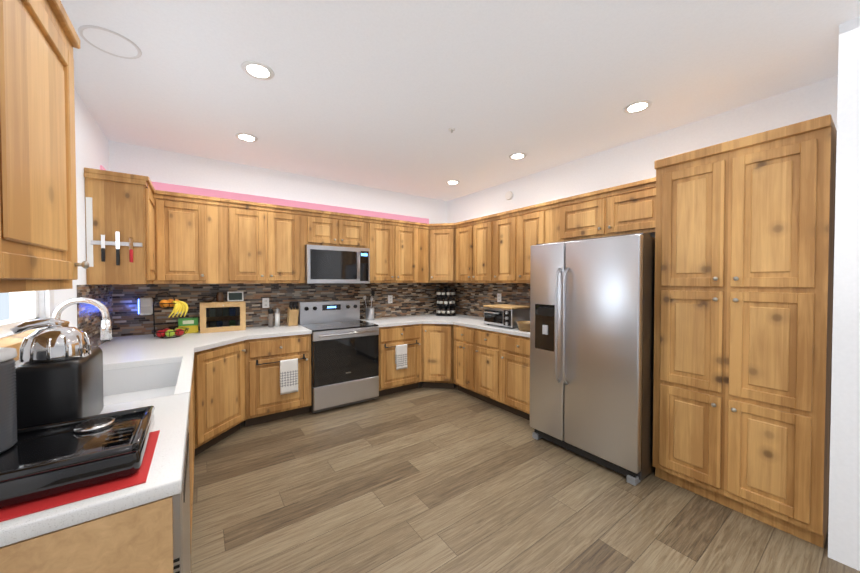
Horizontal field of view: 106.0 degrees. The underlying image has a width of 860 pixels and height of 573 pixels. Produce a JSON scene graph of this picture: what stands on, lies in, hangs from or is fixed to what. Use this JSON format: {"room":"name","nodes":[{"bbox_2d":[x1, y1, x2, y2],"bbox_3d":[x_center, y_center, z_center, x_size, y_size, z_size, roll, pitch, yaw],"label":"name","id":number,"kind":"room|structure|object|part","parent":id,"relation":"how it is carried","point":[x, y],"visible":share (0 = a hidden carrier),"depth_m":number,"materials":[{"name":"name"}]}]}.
{"room":"kitchen","nodes":[
{"label":"kitchen","id":0,"kind":"room"},
{"bbox_2d":[0,89,108,366],"bbox_3d":[-1.127,0.066,0.301,0.120,2.750,6.840,-1,1,-35],"label":"wall","id":1,"kind":"structure","parent":0,"point":[91,146],"depth_m":2.30,"materials":[{"name":"paint"}]},
{"bbox_2d":[0,327,46,360],"bbox_3d":[-1.748,0.249,1.384,0.108,0.068,0.760,-1,1,-35],"label":"window sill","id":2,"kind":"structure","parent":1,"relation":"attached to","point":[14,341],"depth_m":1.30,"materials":[{"name":"brown wood"}]},
{"bbox_2d":[0,290,53,335],"bbox_3d":[-1.885,-0.243,1.401,0.118,0.910,0.900,-1,1,-35],"label":"window","id":3,"kind":"structure","parent":1,"relation":"in","point":[25,306],"depth_m":1.67,"materials":[{"name":"white glass"}]},
{"bbox_2d":[0,0,87,292],"bbox_3d":[-1.163,-0.394,0.753,0.348,0.815,0.625,-1,1,-35],"label":"upper cabinet","id":4,"kind":"object","parent":1,"relation":"attached to","point":[38,209],"depth_m":0.84,"materials":[{"name":"brown wood"}]},
{"bbox_2d":[77,284,112,345],"bbox_3d":[-2.676,0.232,2.612,0.008,0.498,1.018,-1,1,-35],"label":"backsplash","id":5,"kind":"structure","parent":1,"relation":"attached to","point":[89,317],"depth_m":2.49,"materials":[{"name":"tile"}]},
{"bbox_2d":[88,172,167,284],"bbox_3d":[-2.572,-0.429,2.807,0.416,0.815,0.820,-1,1,-35],"label":"upper cabinet","id":6,"kind":"object","parent":1,"relation":"attached to","point":[130,240],"depth_m":2.50,"materials":[{"name":"brown wood"}]},
{"bbox_2d":[86,197,92,266],"bbox_3d":[-2.501,-0.400,2.381,0.034,0.510,0.001,-1,1,-35],"label":"paper note","id":7,"kind":"object","parent":6,"relation":"attached to","point":[89,224],"visible":0.86,"depth_m":2.38,"materials":[{"name":"white paper"}]},
{"bbox_3d":[-2.373,-0.288,2.461,0.285,0.255,0.022,-1,1,-35],"label":"magnetic knife rail","id":8,"kind":"part","parent":6,"relation":"part of","materials":[{"name":"silver metal"}]},
{"bbox_2d":[108,140,446,335],"bbox_3d":[-1.383,-0.001,4.233,4.000,2.750,0.120,-1,1,-35],"label":"wall","id":9,"kind":"structure","parent":0,"point":[161,166],"depth_m":3.73,"materials":[{"name":"paint"}]},
{"bbox_2d":[164,192,211,283],"bbox_3d":[-2.435,-0.436,3.193,0.430,0.815,0.348,-1,1,-35],"label":"upper cabinet","id":10,"kind":"object","parent":9,"relation":"attached to","point":[183,238],"depth_m":3.09,"materials":[{"name":"brown wood"}]},
{"bbox_2d":[220,200,275,283],"bbox_3d":[-1.972,-0.442,3.520,0.445,0.815,0.348,-1,1,-35],"label":"upper cabinet","id":11,"kind":"object","parent":9,"relation":"attached to","point":[247,231],"depth_m":3.37,"materials":[{"name":"brown wood"}]},
{"bbox_2d":[100,165,428,223],"bbox_3d":[-1.400,-0.967,3.914,3.616,0.149,0.346,-1,1,-35],"label":"led strip","id":12,"kind":"object","parent":9,"relation":"attached to","point":[213,193],"visible":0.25,"depth_m":3.81,"materials":[{"name":"pink plastic"}]},
{"bbox_2d":[112,283,446,336],"bbox_3d":[-1.345,0.205,4.183,3.996,0.498,0.008,-1,1,-35],"label":"backsplash","id":13,"kind":"structure","parent":9,"relation":"attached to","point":[409,299],"depth_m":3.75,"materials":[{"name":"tile"}]},
{"bbox_2d":[138,297,152,314],"bbox_3d":[-2.752,0.193,3.137,0.105,0.170,0.057,-1,1,-35],"label":"electrical outlet","id":14,"kind":"object","parent":13,"relation":"attached to","point":[145,306],"visible":0.96,"depth_m":3.12,"materials":[{"name":"white plastic"}]},
{"bbox_2d":[262,298,268,307],"bbox_3d":[-1.907,0.192,3.764,0.072,0.116,0.008,-1,1,-35],"label":"electrical outlet","id":15,"kind":"object","parent":13,"relation":"attached to","point":[265,302],"visible":1,"depth_m":3.76,"materials":[{"name":"white plastic"}]},
{"bbox_2d":[388,295,392,302],"bbox_3d":[-0.576,0.186,4.705,0.072,0.116,0.008,-1,1,-35],"label":"electrical outlet","id":16,"kind":"object","parent":13,"relation":"attached to","point":[390,298],"visible":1,"depth_m":4.70,"materials":[{"name":"white plastic"}]},
{"bbox_2d":[276,208,307,282],"bbox_3d":[-1.716,-0.445,3.700,0.470,0.815,0.348,-1,1,-35],"label":"upper cabinet","id":17,"kind":"object","parent":9,"relation":"attached to","point":[291,223],"depth_m":3.61,"materials":[{"name":"brown wood"}]},
{"bbox_2d":[308,212,343,246],"bbox_3d":[-1.337,-0.669,3.964,0.458,0.375,0.348,-1,1,-35],"label":"upper cabinet","id":18,"kind":"object","parent":9,"relation":"attached to","point":[324,228],"depth_m":3.83,"materials":[{"name":"brown wood"}]},
{"bbox_2d":[298,245,369,284],"bbox_3d":[-1.170,-0.252,4.005,0.764,0.450,0.450,-1,1,-35],"label":"microwave","id":19,"kind":"object","parent":18,"relation":"attached to","point":[324,265],"visible":0.98,"depth_m":3.83,"materials":[{"name":"silver metal"}]},
{"bbox_2d":[344,216,367,247],"bbox_3d":[-1.082,-0.672,4.144,0.458,0.375,0.348,-1,1,-35],"label":"upper cabinet","id":20,"kind":"object","parent":9,"relation":"attached to","point":[355,227],"depth_m":4.05,"materials":[{"name":"brown wood"}]},
{"bbox_2d":[368,216,399,282],"bbox_3d":[-0.706,-0.457,4.414,0.463,0.815,0.348,-1,1,-35],"label":"upper cabinet","id":21,"kind":"object","parent":9,"relation":"attached to","point":[383,235],"depth_m":4.28,"materials":[{"name":"brown wood"}]},
{"bbox_2d":[400,220,419,282],"bbox_3d":[-0.447,-0.460,4.597,0.463,0.815,0.348,-1,1,-35],"label":"upper cabinet","id":22,"kind":"object","parent":9,"relation":"attached to","point":[409,233],"depth_m":4.51,"materials":[{"name":"brown wood"}]},
{"bbox_2d":[420,224,427,282],"bbox_3d":[-0.191,-0.463,4.790,0.180,0.815,0.328,-1,1,-35],"label":"upper cabinet","id":23,"kind":"object","parent":9,"relation":"attached to","point":[423,227],"depth_m":4.66,"materials":[{"name":"brown wood"}]},
{"bbox_2d":[60,0,859,200],"bbox_3d":[0.555,-1.379,1.465,4.240,0.100,6.840,-1,1,-35],"label":"ceiling","id":24,"kind":"structure","parent":0,"point":[383,94],"depth_m":2.07,"materials":[{"name":"paint"}]},
{"bbox_2d":[78,25,141,58],"bbox_3d":[-1.745,-1.330,1.775,0.250,0.006,0.250,-1,1,-35],"label":"ceiling speaker","id":25,"kind":"object","parent":24,"relation":"attached to","point":[110,42],"visible":1,"depth_m":1.77,"materials":[{"name":"paint"}]},
{"bbox_2d":[235,133,257,141],"bbox_3d":[-1.665,-1.351,2.945,0.184,0.005,0.184,-1,1,-35],"label":"recessed light","id":26,"kind":"object","parent":24,"relation":"in","point":[246,137],"visible":1,"depth_m":2.94,"materials":[{"name":"white"}]},
{"bbox_2d":[241,61,273,79],"bbox_3d":[-1.066,-1.335,2.010,0.184,0.005,0.184,-1,1,-35],"label":"recessed light","id":27,"kind":"object","parent":24,"relation":"in","point":[257,70],"visible":1,"depth_m":2.00,"materials":[{"name":"white plastic"}]},
{"bbox_2d":[446,180,459,184],"bbox_3d":[0.302,-1.374,4.285,0.184,0.005,0.184,-1,1,-35],"label":"recessed light","id":28,"kind":"object","parent":24,"relation":"in","point":[452,182],"visible":0.98,"depth_m":4.28,"materials":[{"name":"white plastic"}]},
{"bbox_2d":[509,153,526,159],"bbox_3d":[0.914,-1.358,3.384,0.184,0.005,0.184,-1,1,-35],"label":"recessed light","id":29,"kind":"object","parent":24,"relation":"in","point":[516,156],"visible":1,"depth_m":3.38,"materials":[{"name":"white"}]},
{"bbox_2d":[623,100,651,113],"bbox_3d":[1.553,-1.342,2.427,0.184,0.005,0.184,-1,1,-35],"label":"recessed light","id":30,"kind":"object","parent":24,"relation":"in","point":[637,106],"visible":1,"depth_m":2.42,"materials":[{"name":"white plastic"}]},
{"bbox_2d":[191,382,859,572],"bbox_3d":[0.555,1.470,1.514,4.240,0.100,6.840,-1,1,-35],"label":"floor","id":31,"kind":"structure","parent":0,"point":[420,479],"depth_m":2.07,"materials":[{"name":"brown wood"}]},
{"bbox_2d":[0,396,192,572],"bbox_3d":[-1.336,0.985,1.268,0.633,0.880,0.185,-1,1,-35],"label":"base cabinet","id":32,"kind":"object","parent":31,"relation":"on","point":[139,539],"depth_m":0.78,"materials":[{"name":"brown wood"}]},
{"bbox_2d":[0,331,199,546],"bbox_3d":[-1.810,0.512,1.955,0.660,0.039,3.118,-1,1,-35],"label":"countertop","id":33,"kind":"structure","parent":32,"relation":"on","point":[166,469],"depth_m":1.00,"materials":[{"name":"white stone"}]},
{"bbox_2d":[10,317,103,427],"bbox_3d":[-1.308,0.303,1.159,0.173,0.405,0.375,-1,1,-35],"label":"coffee machine","id":34,"kind":"object","parent":33,"relation":"on","point":[59,374],"visible":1,"depth_m":1.03,"materials":[{"name":"black plastic"}]},
{"bbox_2d":[0,430,159,521],"bbox_3d":[-1.065,0.510,0.832,0.545,0.003,0.355,-1,1,-35],"label":"mat","id":35,"kind":"object","parent":33,"relation":"on","point":[139,476],"visible":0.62,"depth_m":0.80,"materials":[{"name":"red"}]},
{"bbox_2d":[0,406,154,508],"bbox_3d":[-1.088,0.463,0.859,0.520,0.088,0.345,-1,1,-35],"label":"tray","id":36,"kind":"object","parent":35,"relation":"on","point":[45,460],"visible":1,"depth_m":0.85,"materials":[{"name":"glossy black plastic"},{"name":"chrome"}]},
{"bbox_2d":[0,348,17,453],"bbox_3d":[-1.206,0.303,0.824,0.198,0.268,0.198,-1,1,-35],"label":"bin","id":37,"kind":"object","parent":36,"relation":"on","point":[8,421],"visible":0.98,"depth_m":0.86,"materials":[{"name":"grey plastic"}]},
{"bbox_2d":[52,297,111,340],"bbox_3d":[-1.887,0.278,1.746,0.242,0.436,0.123,-1,1,-35],"label":"chrome faucet","id":38,"kind":"object","parent":33,"relation":"on","point":[106,332],"visible":0.58,"depth_m":1.80,"materials":[{"name":"white metal"}]},
{"bbox_2d":[103,362,181,405],"bbox_3d":[-1.658,0.622,1.747,0.514,0.172,0.964,-1,1,-35],"label":"sink basin","id":39,"kind":"object","parent":33,"relation":"in","point":[124,385],"visible":0.06,"depth_m":2.12,"materials":[{"name":"white ceramic"}]},
{"bbox_2d":[151,292,188,337],"bbox_3d":[-2.433,0.261,3.037,0.277,0.424,0.277,-1,1,-35],"label":"fruit basket stand","id":40,"kind":"object","parent":33,"relation":"on","point":[177,305],"visible":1,"depth_m":3.00,"materials":[{"name":"food"}]},
{"bbox_3d":[-0.352,0.726,4.103,0.480,0.045,0.039,-1,1,-35],"label":"towel rail","id":41,"kind":"object","parent":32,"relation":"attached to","visible":0},
{"bbox_2d":[395,344,406,369],"bbox_3d":[-0.360,0.885,4.082,0.161,0.304,0.035,-1,1,-35],"label":"hanging towel","id":42,"kind":"object","parent":41,"relation":"hanging from","point":[400,356],"visible":0.98,"depth_m":4.07,"materials":[{"name":"fabric"}]},
{"bbox_2d":[173,417,190,572],"bbox_3d":[-1.089,0.993,0.958,0.602,0.875,0.602,-1,1,-35],"label":"dishwasher","id":43,"kind":"object","parent":31,"relation":"on","point":[181,536],"visible":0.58,"depth_m":0.93,"materials":[{"name":"silver metal"}]},
{"bbox_2d":[191,384,195,503],"bbox_3d":[-1.675,1.076,1.750,0.633,0.681,0.990,-1,1,-35],"label":"base cabinet","id":44,"kind":"object","parent":31,"relation":"on","point":[193,390],"depth_m":2.27,"materials":[{"name":"brown wood"}]},
{"bbox_2d":[191,350,207,454],"bbox_3d":[-2.038,0.967,2.315,0.694,0.880,0.357,-1,1,-35],"label":"base cabinet","id":45,"kind":"object","parent":31,"relation":"on","point":[199,377],"depth_m":2.63,"materials":[{"name":"brown wood"}]},
{"bbox_2d":[204,340,255,447],"bbox_3d":[-1.958,0.958,2.874,0.597,0.880,0.597,-1,1,-35],"label":"base cabinet","id":46,"kind":"object","parent":31,"relation":"on","point":[233,386],"depth_m":2.92,"materials":[{"name":"brown wood"}]},
{"bbox_2d":[108,333,187,345],"bbox_3d":[-2.520,0.495,2.960,0.480,0.039,0.658,-1,1,-35],"label":"countertop","id":47,"kind":"structure","parent":46,"relation":"on","point":[123,340],"depth_m":2.91,"materials":[{"name":"white stone"}]},
{"bbox_2d":[178,317,197,333],"bbox_3d":[-2.442,0.394,3.277,0.160,0.150,0.072,-1,1,-35],"label":"boxes","id":48,"kind":"object","parent":47,"relation":"on","point":[191,324],"visible":0.83,"depth_m":3.25,"materials":[{"name":"yellow"}]},
{"bbox_2d":[248,334,311,424],"bbox_3d":[-1.713,0.947,3.519,0.683,0.880,0.689,-1,1,-35],"label":"base cabinet","id":49,"kind":"object","parent":31,"relation":"on","point":[268,405],"depth_m":3.30,"materials":[{"name":"brown wood"}]},
{"bbox_2d":[200,324,311,350],"bbox_3d":[-1.736,0.490,3.280,0.990,0.039,1.038,-1,1,-35],"label":"countertop","id":50,"kind":"structure","parent":49,"relation":"on","point":[214,339],"depth_m":3.25,"materials":[{"name":"white stone"}]},
{"bbox_2d":[200,301,245,332],"bbox_3d":[-2.179,0.314,3.415,0.400,0.305,0.167,-1,1,-35],"label":"toaster oven","id":51,"kind":"object","parent":50,"relation":"on","point":[224,316],"visible":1,"depth_m":3.35,"materials":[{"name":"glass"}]},
{"bbox_2d":[201,297,215,301],"bbox_3d":[-2.283,0.136,3.342,0.124,0.052,0.124,-1,1,-35],"label":"bowl","id":52,"kind":"object","parent":51,"relation":"on","point":[208,299],"visible":1,"depth_m":3.30,"materials":[{"name":"brown ceramic"}]},
{"bbox_2d":[216,292,223,301],"bbox_3d":[-2.207,0.110,3.408,0.068,0.102,0.068,-1,1,-35],"label":"jar","id":53,"kind":"object","parent":51,"relation":"on","point":[219,296],"visible":1,"depth_m":3.38,"materials":[{"name":"brown"}]},
{"bbox_2d":[227,292,243,301],"bbox_3d":[-2.108,0.112,3.510,0.150,0.113,0.063,-1,1,-35],"label":"digital photo frame","id":54,"kind":"object","parent":51,"relation":"on","point":[234,296],"visible":0.96,"depth_m":3.49,"materials":[{"name":"white plastic"}]},
{"bbox_2d":[268,308,279,326],"bbox_3d":[-1.794,0.355,3.728,0.128,0.214,0.058,-1,1,-35],"label":"shakers","id":55,"kind":"object","parent":50,"relation":"on","point":[270,317],"visible":1,"depth_m":3.70,"materials":[{"name":"grey plastic"}]},
{"bbox_2d":[286,301,298,325],"bbox_3d":[-1.615,0.314,3.813,0.100,0.292,0.216,-1,1,-35],"label":"knife block","id":56,"kind":"object","parent":50,"relation":"on","point":[292,314],"visible":1,"depth_m":3.76,"materials":[{"name":"brown wood"}]},
{"bbox_2d":[256,354,305,364],"bbox_3d":[-1.504,0.740,3.290,0.460,0.044,0.040,-1,1,-35],"label":"towel rail","id":57,"kind":"object","parent":49,"relation":"attached to","point":[277,361],"visible":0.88,"depth_m":3.22,"materials":[{"name":"black"}]},
{"bbox_2d":[280,358,297,394],"bbox_3d":[-1.442,0.918,3.318,0.171,0.344,0.035,-1,1,-35],"label":"hanging towel","id":58,"kind":"object","parent":57,"relation":"hanging from","point":[288,376],"visible":0.98,"depth_m":3.31,"materials":[{"name":"fabric"}]},
{"bbox_2d":[298,300,378,412],"bbox_3d":[-1.096,0.784,3.918,0.774,1.190,0.687,-1,1,-35],"label":"range","id":59,"kind":"object","parent":31,"relation":"on","point":[344,355],"visible":0.98,"depth_m":3.72,"materials":[{"name":"silver metal"}]},
{"bbox_2d":[378,324,423,396],"bbox_3d":[-0.503,0.932,4.375,0.705,0.880,0.686,-1,1,-35],"label":"base cabinet","id":60,"kind":"object","parent":31,"relation":"on","point":[391,380],"depth_m":4.14,"materials":[{"name":"brown wood"}]},
{"bbox_2d":[360,314,451,327],"bbox_3d":[-0.358,0.472,4.324,0.894,0.039,0.923,-1,1,-35],"label":"countertop","id":61,"kind":"structure","parent":60,"relation":"on","point":[414,319],"depth_m":4.31,"materials":[{"name":"white stone"}]},
{"bbox_2d":[363,291,374,319],"bbox_3d":[-0.822,0.255,4.400,0.176,0.390,0.153,-1,1,-35],"label":"utensil crock","id":62,"kind":"object","parent":61,"relation":"on","point":[369,313],"visible":1,"depth_m":4.35,"materials":[{"name":"silver metal"}]},
{"bbox_2d":[424,324,447,388],"bbox_3d":[0.115,0.932,4.387,0.446,0.880,0.446,-1,1,-35],"label":"base cabinet","id":63,"kind":"object","parent":31,"relation":"on","point":[435,335],"depth_m":4.28,"materials":[{"name":"brown wood"}]},
{"bbox_2d":[448,324,475,397],"bbox_3d":[0.632,0.934,4.261,0.691,0.880,0.484,-1,1,-35],"label":"base cabinet","id":64,"kind":"object","parent":31,"relation":"on","point":[461,339],"depth_m":4.09,"materials":[{"name":"brown wood"}]},
{"bbox_2d":[428,314,529,337],"bbox_3d":[0.667,0.473,4.225,0.666,0.039,2.268,-1,1,-35],"label":"countertop","id":65,"kind":"structure","parent":64,"relation":"on","point":[461,320],"depth_m":3.95,"materials":[{"name":"white stone"}]},
{"bbox_2d":[436,286,455,315],"bbox_3d":[0.242,0.220,4.969,0.310,0.440,0.310,-1,1,-35],"label":"rack","id":66,"kind":"object","parent":65,"relation":"on","point":[450,301],"visible":1,"depth_m":4.88,"materials":[{"name":"black plastic"}]},
{"bbox_2d":[484,307,529,328],"bbox_3d":[0.904,0.353,3.804,0.427,0.215,0.430,-1,1,-35],"label":"toaster oven","id":67,"kind":"object","parent":65,"relation":"on","point":[503,317],"visible":0.83,"depth_m":3.65,"materials":[{"name":"silver metal"}]},
{"bbox_2d":[483,304,529,308],"bbox_3d":[0.904,0.234,3.790,0.360,0.021,0.430,-1,1,-35],"label":"cutting board","id":68,"kind":"object","parent":67,"relation":"on","point":[505,306],"visible":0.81,"depth_m":3.67,"materials":[{"name":"brown wood"}]},
{"bbox_2d":[516,321,529,331],"bbox_3d":[1.034,0.421,3.444,0.230,0.090,0.230,-1,1,-35],"label":"bread basket","id":69,"kind":"object","parent":65,"relation":"on","point":[523,325],"visible":0.5,"depth_m":3.38,"materials":[{"name":"wicker"}]},
{"bbox_2d":[476,328,495,405],"bbox_3d":[0.911,0.940,3.917,0.633,0.880,0.400,-1,1,-35],"label":"base cabinet","id":70,"kind":"object","parent":31,"relation":"on","point":[485,339],"depth_m":3.75,"materials":[{"name":"brown wood"}]},
{"bbox_2d":[496,332,529,419],"bbox_3d":[1.179,0.946,3.537,0.633,0.880,0.530,-1,1,-35],"label":"base cabinet","id":71,"kind":"object","parent":31,"relation":"on","point":[512,351],"depth_m":3.43,"materials":[{"name":"brown wood"}]},
{"bbox_2d":[530,233,654,485],"bbox_3d":[1.483,0.505,2.826,0.892,1.785,0.910,-1,1,-35],"label":"refrigerator","id":72,"kind":"object","parent":31,"relation":"on","point":[592,300],"visible":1,"depth_m":2.48,"materials":[{"name":"silver metal"}]},
{"bbox_2d":[653,114,836,547],"bbox_3d":[2.090,0.254,2.197,0.676,2.310,0.800,-1,1,-35],"label":"pantry cabinet","id":73,"kind":"object","parent":31,"relation":"on","point":[744,271],"visible":0.98,"depth_m":1.93,"materials":[{"name":"brown wood"}]},
{"bbox_2d":[447,17,859,570],"bbox_3d":[1.975,0.029,2.491,0.765,2.750,6.840,-1,1,-35],"label":"wall","id":74,"kind":"structure","parent":0,"point":[837,98],"depth_m":1.68,"materials":[{"name":"paint"}]},
{"bbox_2d":[428,223,455,282],"bbox_3d":[0.183,-0.480,4.734,0.365,0.850,0.365,-1,1,-35],"label":"upper cabinet","id":75,"kind":"object","parent":74,"relation":"attached to","point":[439,235],"depth_m":4.66,"materials":[{"name":"brown wood"}]},
{"bbox_2d":[452,220,475,282],"bbox_3d":[0.582,-0.459,4.558,0.402,0.815,0.504,-1,1,-35],"label":"upper cabinet","id":76,"kind":"object","parent":74,"relation":"attached to","point":[464,233],"depth_m":4.46,"materials":[{"name":"brown wood"}]},
{"bbox_2d":[476,216,491,282],"bbox_3d":[0.793,-0.455,4.307,0.348,0.815,0.443,-1,1,-35],"label":"upper cabinet","id":77,"kind":"object","parent":74,"relation":"attached to","point":[483,227],"depth_m":4.15,"materials":[{"name":"brown wood"}]},
{"bbox_2d":[447,283,529,317],"bbox_3d":[0.939,0.201,4.406,0.008,0.498,2.258,-1,1,-35],"label":"backsplash","id":78,"kind":"structure","parent":74,"relation":"attached to","point":[471,299],"depth_m":4.64,"materials":[{"name":"tile"}]},
{"bbox_2d":[497,293,500,301],"bbox_3d":[0.935,0.151,4.380,0.008,0.116,0.072,-1,1,-35],"label":"electrical outlet","id":79,"kind":"object","parent":78,"relation":"attached to","point":[498,297],"visible":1,"depth_m":4.38,"materials":[{"name":"white plastic"}]},
{"bbox_2d":[492,212,515,282],"bbox_3d":[1.030,-0.449,3.970,0.348,0.815,0.380,-1,1,-35],"label":"upper cabinet","id":80,"kind":"object","parent":74,"relation":"attached to","point":[504,225],"depth_m":3.87,"materials":[{"name":"brown wood"}]},
{"bbox_2d":[505,191,512,199],"bbox_3d":[1.032,-1.186,4.229,0.033,0.110,0.110,-1,1,-35],"label":"smoke detector","id":81,"kind":"object","parent":74,"relation":"attached to","point":[508,195],"visible":1,"depth_m":4.21,"materials":[{"name":"white plastic"}]},
{"bbox_2d":[516,204,555,282],"bbox_3d":[1.249,-0.444,3.660,0.348,0.815,0.380,-1,1,-35],"label":"upper cabinet","id":82,"kind":"object","parent":74,"relation":"attached to","point":[537,225],"depth_m":3.57,"materials":[{"name":"brown wood"}]},
{"bbox_2d":[556,192,595,241],"bbox_3d":[1.595,-0.646,3.167,0.348,0.395,0.558,-1,1,-35],"label":"upper cabinet","id":83,"kind":"object","parent":74,"relation":"attached to","point":[576,217],"depth_m":3.13,"materials":[{"name":"brown wood"}]},
{"bbox_2d":[596,180,655,237],"bbox_3d":[1.833,-0.640,2.831,0.348,0.395,0.558,-1,1,-35],"label":"upper cabinet","id":84,"kind":"object","parent":74,"relation":"attached to","point":[630,209],"depth_m":2.76,"materials":[{"name":"brown wood"}]}
]}

